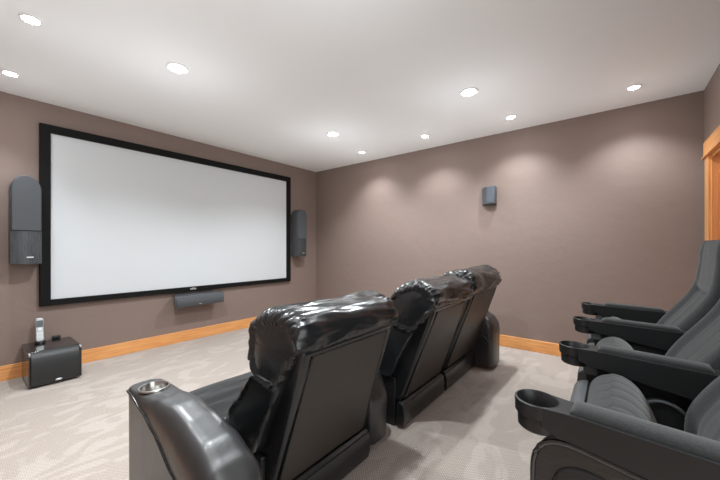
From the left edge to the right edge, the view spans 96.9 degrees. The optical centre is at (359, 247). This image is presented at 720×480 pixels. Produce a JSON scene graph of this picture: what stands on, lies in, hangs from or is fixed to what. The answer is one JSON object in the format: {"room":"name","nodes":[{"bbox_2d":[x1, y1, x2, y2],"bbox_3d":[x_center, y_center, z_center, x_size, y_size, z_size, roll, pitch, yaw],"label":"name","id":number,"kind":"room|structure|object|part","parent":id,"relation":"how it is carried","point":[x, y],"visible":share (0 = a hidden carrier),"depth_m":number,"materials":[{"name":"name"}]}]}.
{"room":"home theater","nodes":[
{"label":"home theater","id":0,"kind":"room"},
{"bbox_2d":[0,91,315,365],"bbox_3d":[-2.064,-0.100,4.000,0.120,2.440,4.279,0,0,38],"label":"wall","id":1,"kind":"structure","parent":0,"point":[94,324],"depth_m":3.26,"materials":[{"name":"brown paint"}]},
{"bbox_2d":[8,175,41,263],"bbox_3d":[-2.867,-0.240,2.734,0.187,0.750,0.184,0,0,38],"label":"wall speaker","id":2,"kind":"object","parent":1,"relation":"attached to","point":[24,192],"visible":1,"depth_m":2.68,"materials":[{"name":"grey plastic"}]},
{"bbox_2d":[11,176,40,230],"bbox_3d":[-2.808,-0.379,2.688,0.037,0.464,0.179,0,0,38],"label":"grille","id":3,"kind":"object","parent":2,"relation":"attached to","point":[25,190],"depth_m":2.68,"materials":[{"name":"grey fabric"}]},
{"bbox_2d":[0,317,256,380],"bbox_3d":[-2.010,1.057,3.958,0.016,0.126,4.039,0,0,38],"label":"baseboard","id":4,"kind":"structure","parent":1,"relation":"attached to","point":[11,371],"depth_m":3.50,"materials":[{"name":"brown wood"}]},
{"bbox_2d":[39,123,290,306],"bbox_3d":[-1.987,-0.297,3.958,0.050,1.642,2.828,0,0,38],"label":"projection screen","id":5,"kind":"object","parent":1,"relation":"attached to","point":[120,219],"visible":0.98,"depth_m":3.52,"materials":[{"name":"white fabric"}]},
{"bbox_2d":[174,290,223,307],"bbox_3d":[-1.967,0.615,3.880,0.188,0.139,0.580,0,0,38],"label":"speaker","id":6,"kind":"object","parent":1,"relation":"attached to","point":[204,297],"visible":1,"depth_m":3.81},
{"bbox_2d":[291,210,306,256],"bbox_3d":[-0.977,-0.240,5.127,0.187,0.750,0.184,0,0,38],"label":"wall speaker","id":7,"kind":"object","parent":1,"relation":"attached to","point":[298,217],"visible":1,"depth_m":5.06,"materials":[{"name":"grey plastic"}]},
{"bbox_2d":[297,210,306,238],"bbox_3d":[-0.918,-0.379,5.081,0.037,0.464,0.179,0,0,38],"label":"grille","id":8,"kind":"object","parent":7,"relation":"attached to","point":[301,214],"depth_m":5.05,"materials":[{"name":"grey fabric"}]},
{"bbox_2d":[0,327,578,479],"bbox_3d":[0.138,1.170,1.509,6.663,0.100,5.459,0,0,38],"label":"floor","id":9,"kind":"structure","parent":0,"point":[75,428],"depth_m":2.11,"materials":[{"name":"beige carpet"}]},
{"bbox_2d":[22,337,81,387],"bbox_3d":[-2.663,0.977,2.756,0.439,0.286,0.320,0,0,38],"label":"subwoofer","id":10,"kind":"object","parent":9,"relation":"on","point":[54,360],"visible":1,"depth_m":2.64,"materials":[{"name":"black"}]},
{"bbox_3d":[-2.615,0.980,2.522,0.048,0.244,0.012,0,0,38],"label":"rail","id":11,"kind":"part","parent":10,"relation":"part of","materials":[{"name":"black"}]},
{"bbox_2d":[34,318,45,343],"bbox_3d":[-2.806,0.727,2.796,0.090,0.215,0.072,0,0,38],"label":"cordless phone","id":12,"kind":"object","parent":10,"relation":"on","point":[39,322],"visible":1,"depth_m":2.79,"materials":[{"name":"silver plastic"}]},
{"bbox_3d":[-2.425,0.980,2.764,0.048,0.244,0.012,0,0,38],"label":"rail","id":13,"kind":"part","parent":10,"relation":"part of","materials":[{"name":"black"}]},
{"bbox_2d":[126,290,398,479],"bbox_3d":[-0.353,0.667,1.556,0.828,0.905,1.175,0,0,38],"label":"leather recliner","id":14,"kind":"object","parent":9,"relation":"on","point":[311,404],"visible":1,"depth_m":1.23,"materials":[{"name":"black leather"}]},
{"bbox_3d":[-0.627,0.812,1.147,0.720,0.547,0.184,0,0,38],"label":"armrest","id":15,"kind":"part","parent":14,"relation":"part of","materials":[{"name":"black leather"}]},
{"bbox_2d":[189,371,252,430],"bbox_3d":[-0.521,0.772,1.664,0.428,0.168,0.847,0,0,38],"label":"seat cushion","id":16,"kind":"object","parent":14,"relation":"on","point":[219,396],"depth_m":1.50,"materials":[{"name":"black leather"}]},
{"bbox_2d":[228,375,283,453],"bbox_3d":[-0.245,0.657,1.525,0.374,0.345,0.652,0,0,38],"label":"lumbar cushion","id":17,"kind":"object","parent":14,"relation":"on","point":[257,413],"depth_m":1.23,"materials":[{"name":"black leather"}]},
{"bbox_2d":[247,290,398,389],"bbox_3d":[-0.137,0.376,1.440,0.345,0.323,0.662,0,0,38],"label":"headrest pillow","id":18,"kind":"object","parent":14,"relation":"on","point":[315,344],"depth_m":1.23,"materials":[{"name":"black leather"}]},
{"bbox_3d":[-0.161,1.032,1.456,0.062,0.151,0.625,0,0,38],"label":"kick panel","id":19,"kind":"part","parent":14,"relation":"part of","materials":[{"name":"black leather"}]},
{"bbox_3d":[-0.094,0.665,1.406,0.188,0.546,0.540,0,0,38],"label":"panel","id":20,"kind":"part","parent":14,"relation":"part of","materials":[{"name":"black leather"}]},
{"bbox_3d":[-0.092,0.811,1.975,0.533,0.548,0.194,0,0,38],"label":"armrest","id":21,"kind":"part","parent":14,"relation":"part of","materials":[{"name":"black leather"}]},
{"bbox_2d":[379,275,473,426],"bbox_3d":[0.264,0.657,2.292,0.883,0.927,0.727,0,0,38],"label":"leather recliner","id":22,"kind":"object","parent":9,"relation":"on","point":[430,310],"visible":0.8,"depth_m":2.00,"materials":[{"name":"black leather"}]},
{"bbox_2d":[379,325,414,375],"bbox_3d":[0.361,0.648,2.270,0.387,0.355,0.632,0,0,38],"label":"lumbar cushion","id":23,"kind":"object","parent":22,"relation":"on","point":[398,359],"depth_m":1.98,"materials":[{"name":"black leather"}]},
{"bbox_3d":[0.434,1.032,2.209,0.062,0.151,0.605,0,0,38],"label":"kick panel","id":24,"kind":"part","parent":22,"relation":"part of","materials":[{"name":"black leather"}]},
{"bbox_2d":[390,275,473,332],"bbox_3d":[0.492,0.357,2.166,0.369,0.328,0.642,0,0,38],"label":"headrest pillow","id":25,"kind":"object","parent":22,"relation":"on","point":[434,304],"depth_m":1.94,"materials":[{"name":"black leather"}]},
{"bbox_3d":[0.517,0.656,2.147,0.228,0.565,0.520,0,0,38],"label":"panel","id":26,"kind":"part","parent":22,"relation":"part of","materials":[{"name":"black leather"}]},
{"bbox_2d":[438,265,501,390],"bbox_3d":[0.779,0.636,2.944,0.887,0.969,0.936,0,0,38],"label":"leather recliner","id":27,"kind":"object","parent":9,"relation":"on","point":[476,338],"visible":0.51,"depth_m":2.68,"materials":[{"name":"black leather"}]},
{"bbox_3d":[0.864,1.032,2.753,0.062,0.151,0.708,0,0,38],"label":"kick panel","id":28,"kind":"part","parent":27,"relation":"part of","materials":[{"name":"black leather"}]},
{"bbox_3d":[0.947,0.645,2.691,0.228,0.588,0.623,0,0,38],"label":"panel","id":29,"kind":"part","parent":27,"relation":"part of","materials":[{"name":"black leather"}]},
{"bbox_2d":[442,265,501,293],"bbox_3d":[0.924,0.332,2.709,0.368,0.360,0.745,0,0,38],"label":"headrest pillow","id":30,"kind":"object","parent":27,"relation":"on","point":[484,279],"depth_m":2.53,"materials":[{"name":"black leather"}]},
{"bbox_3d":[0.995,0.812,3.201,0.720,0.548,0.263,0,0,38],"label":"armrest","id":31,"kind":"part","parent":27,"relation":"part of","materials":[{"name":"black leather"}]},
{"bbox_2d":[515,340,719,479],"bbox_3d":[0.924,0.537,0.925,0.733,1.163,0.771,0,0,38],"label":"chair","id":32,"kind":"object","parent":9,"relation":"on","point":[635,415],"visible":1,"depth_m":0.84,"materials":[{"name":"charcoal fabric"},{"name":"grey fabric"},{"name":"black plastic"}]},
{"bbox_3d":[0.633,0.788,0.696,0.373,0.486,0.007,0,0,42],"label":"inset panel","id":33,"kind":"part","parent":32,"relation":"part of","materials":[{"name":"black plastic"}]},
{"bbox_3d":[0.636,0.804,0.700,0.479,0.633,0.014,0,0,42],"label":"edge trim","id":34,"kind":"part","parent":32,"relation":"part of","materials":[{"name":"black"}]},
{"bbox_3d":[0.830,0.613,1.010,0.209,0.303,0.515,0,0,38],"label":"seat","id":35,"kind":"part","parent":32,"relation":"part of","materials":[{"name":"black leather"}]},
{"bbox_3d":[0.662,0.473,0.711,0.441,0.125,0.102,0,0,42],"label":"armrest","id":36,"kind":"part","parent":32,"relation":"part of","materials":[{"name":"black plastic"}]},
{"bbox_3d":[1.077,0.472,1.207,0.406,0.124,0.102,0,0,42],"label":"armrest","id":37,"kind":"part","parent":32,"relation":"part of","materials":[{"name":"black plastic"}]},
{"bbox_3d":[1.074,0.327,0.818,0.292,0.743,0.511,0,0,38],"label":"backrest","id":38,"kind":"part","parent":32,"relation":"part of","materials":[{"name":"black leather"}]},
{"bbox_2d":[573,299,719,380],"bbox_3d":[1.387,0.538,1.460,0.670,1.164,0.702,0,0,32],"label":"chair","id":39,"kind":"object","parent":9,"relation":"on","point":[701,342],"visible":0.24,"depth_m":1.61,"materials":[{"name":"charcoal fabric"},{"name":"grey fabric"},{"name":"black plastic"}]},
{"bbox_3d":[1.229,0.613,1.514,0.209,0.303,0.510,0,0,38],"label":"seat","id":40,"kind":"part","parent":39,"relation":"part of","materials":[{"name":"black leather"}]},
{"bbox_3d":[1.483,0.472,1.721,0.407,0.124,0.102,0,0,38],"label":"armrest","id":41,"kind":"part","parent":39,"relation":"part of","materials":[{"name":"black plastic"}]},
{"bbox_3d":[1.473,0.327,1.322,0.293,0.743,0.506,0,0,38],"label":"backrest","id":42,"kind":"part","parent":39,"relation":"part of","materials":[{"name":"black leather"}]},
{"bbox_2d":[581,239,719,343],"bbox_3d":[1.782,0.538,1.960,0.670,1.164,0.698,0,0,32],"label":"chair","id":43,"kind":"object","parent":9,"relation":"on","point":[704,293],"visible":0.3,"depth_m":1.89,"materials":[{"name":"charcoal fabric"},{"name":"grey fabric"},{"name":"black plastic"}]},
{"bbox_3d":[1.879,0.472,2.222,0.409,0.124,0.107,0,0,38],"label":"armrest","id":44,"kind":"part","parent":43,"relation":"part of","materials":[{"name":"black plastic"}]},
{"bbox_3d":[1.868,0.327,1.822,0.293,0.743,0.501,0,0,38],"label":"backrest","id":45,"kind":"part","parent":43,"relation":"part of","materials":[{"name":"black leather"}]},
{"bbox_2d":[0,0,719,171],"bbox_3d":[-0.195,-1.370,2.524,4.883,0.100,4.279,0,0,38],"label":"ceiling","id":46,"kind":"structure","parent":0,"point":[266,79],"depth_m":2.31,"materials":[{"name":"white paint"}]},
{"bbox_2d":[0,69,19,76],"bbox_3d":[-2.640,-1.313,2.406,0.099,0.018,0.099,0,0,38],"label":"recessed light","id":47,"kind":"object","parent":46,"relation":"in","point":[6,72],"visible":1,"depth_m":2.39,"materials":[{"name":"white"}]},
{"bbox_2d":[18,13,42,25],"bbox_3d":[-1.897,-1.313,1.839,0.099,0.018,0.099,0,0,38],"label":"recessed light","id":48,"kind":"object","parent":46,"relation":"in","point":[28,18],"visible":1,"depth_m":1.83,"materials":[{"name":"white"}]},
{"bbox_2d":[166,62,189,74],"bbox_3d":[-1.337,-1.313,2.341,0.154,0.018,0.154,0,0,38],"label":"recessed light","id":49,"kind":"object","parent":46,"relation":"in","point":[174,67],"visible":1,"depth_m":2.33,"materials":[{"name":"white"}]},
{"bbox_2d":[326,132,339,136],"bbox_3d":[-0.312,-1.313,3.694,0.154,0.018,0.154,0,0,38],"label":"recessed light","id":50,"kind":"object","parent":46,"relation":"in","point":[331,134],"visible":1,"depth_m":3.68,"materials":[{"name":"white"}]},
{"bbox_2d":[460,87,478,96],"bbox_3d":[0.923,-1.313,2.699,0.154,0.018,0.154,0,0,38],"label":"recessed light","id":51,"kind":"object","parent":46,"relation":"in","point":[467,92],"visible":1,"depth_m":2.68,"materials":[{"name":"white"}]},
{"bbox_2d":[506,115,515,119],"bbox_3d":[1.521,-1.313,3.214,0.099,0.018,0.099,0,0,38],"label":"recessed light","id":52,"kind":"object","parent":46,"relation":"in","point":[509,117],"visible":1,"depth_m":3.20,"materials":[{"name":"white"}]},
{"bbox_2d":[626,84,641,90],"bbox_3d":[2.247,-1.313,2.615,0.099,0.018,0.099,0,0,38],"label":"recessed light","id":53,"kind":"object","parent":46,"relation":"in","point":[636,86],"visible":1,"depth_m":2.60,"materials":[{"name":"white"}]},
{"bbox_2d":[316,90,703,343],"bbox_3d":[1.141,-0.100,4.118,4.763,2.440,0.120,0,0,38],"label":"wall","id":54,"kind":"structure","parent":0,"point":[603,207],"depth_m":3.41,"materials":[{"name":"brown paint"}]},
{"bbox_2d":[482,186,496,204],"bbox_3d":[1.488,-0.605,3.696,0.176,0.200,0.121,0,0,38],"label":"speaker","id":55,"kind":"object","parent":54,"relation":"attached to","point":[489,193],"visible":1,"depth_m":3.64},
{"bbox_2d":[487,187,492,202],"bbox_3d":[1.481,-0.605,3.629,0.069,0.170,0.007,0,0,38],"label":"grille","id":56,"kind":"object","parent":55,"relation":"attached to","point":[489,189],"depth_m":3.63,"materials":[{"name":"grey fabric"}]},
{"bbox_2d":[499,335,560,356],"bbox_3d":[1.058,1.057,4.097,4.627,0.126,0.016,0,0,38],"label":"baseboard","id":57,"kind":"structure","parent":54,"relation":"attached to","point":[549,348],"depth_m":3.46,"materials":[{"name":"brown wood"}]},
{"bbox_2d":[704,64,719,240],"bbox_3d":[2.018,-0.100,1.483,0.120,2.440,2.929,0,0,38],"label":"wall","id":58,"kind":"structure","parent":0,"point":[712,90],"depth_m":2.47,"materials":[{"name":"brown paint"}]},
{"bbox_2d":[705,155,710,239],"bbox_3d":[2.751,0.200,2.523,0.018,1.840,0.114,0,0,38],"label":"trim","id":59,"kind":"structure","parent":58,"relation":"attached to","point":[708,158],"depth_m":2.48,"materials":[{"name":"brown wood"}]},
{"bbox_2d":[701,125,719,159],"bbox_3d":[2.431,-0.784,2.129,0.032,0.128,1.195,0,0,38],"label":"trim","id":60,"kind":"structure","parent":58,"relation":"attached to","point":[712,143],"depth_m":2.36,"materials":[{"name":"brown wood"}]},
{"bbox_2d":[711,148,719,239],"bbox_3d":[2.488,0.200,2.080,0.122,1.840,0.910,0,0,38],"label":"trim","id":61,"kind":"structure","parent":58,"relation":"attached to","point":[716,153],"depth_m":2.46,"materials":[{"name":"brown wood"}]},
{"bbox_2d":[717,155,719,239],"bbox_3d":[2.466,0.204,2.110,0.094,1.808,0.868,0,0,38],"label":"door","id":62,"kind":"structure","parent":58,"relation":"in","point":[718,157],"depth_m":2.42,"materials":[{"name":"brown wood"}]}
]}

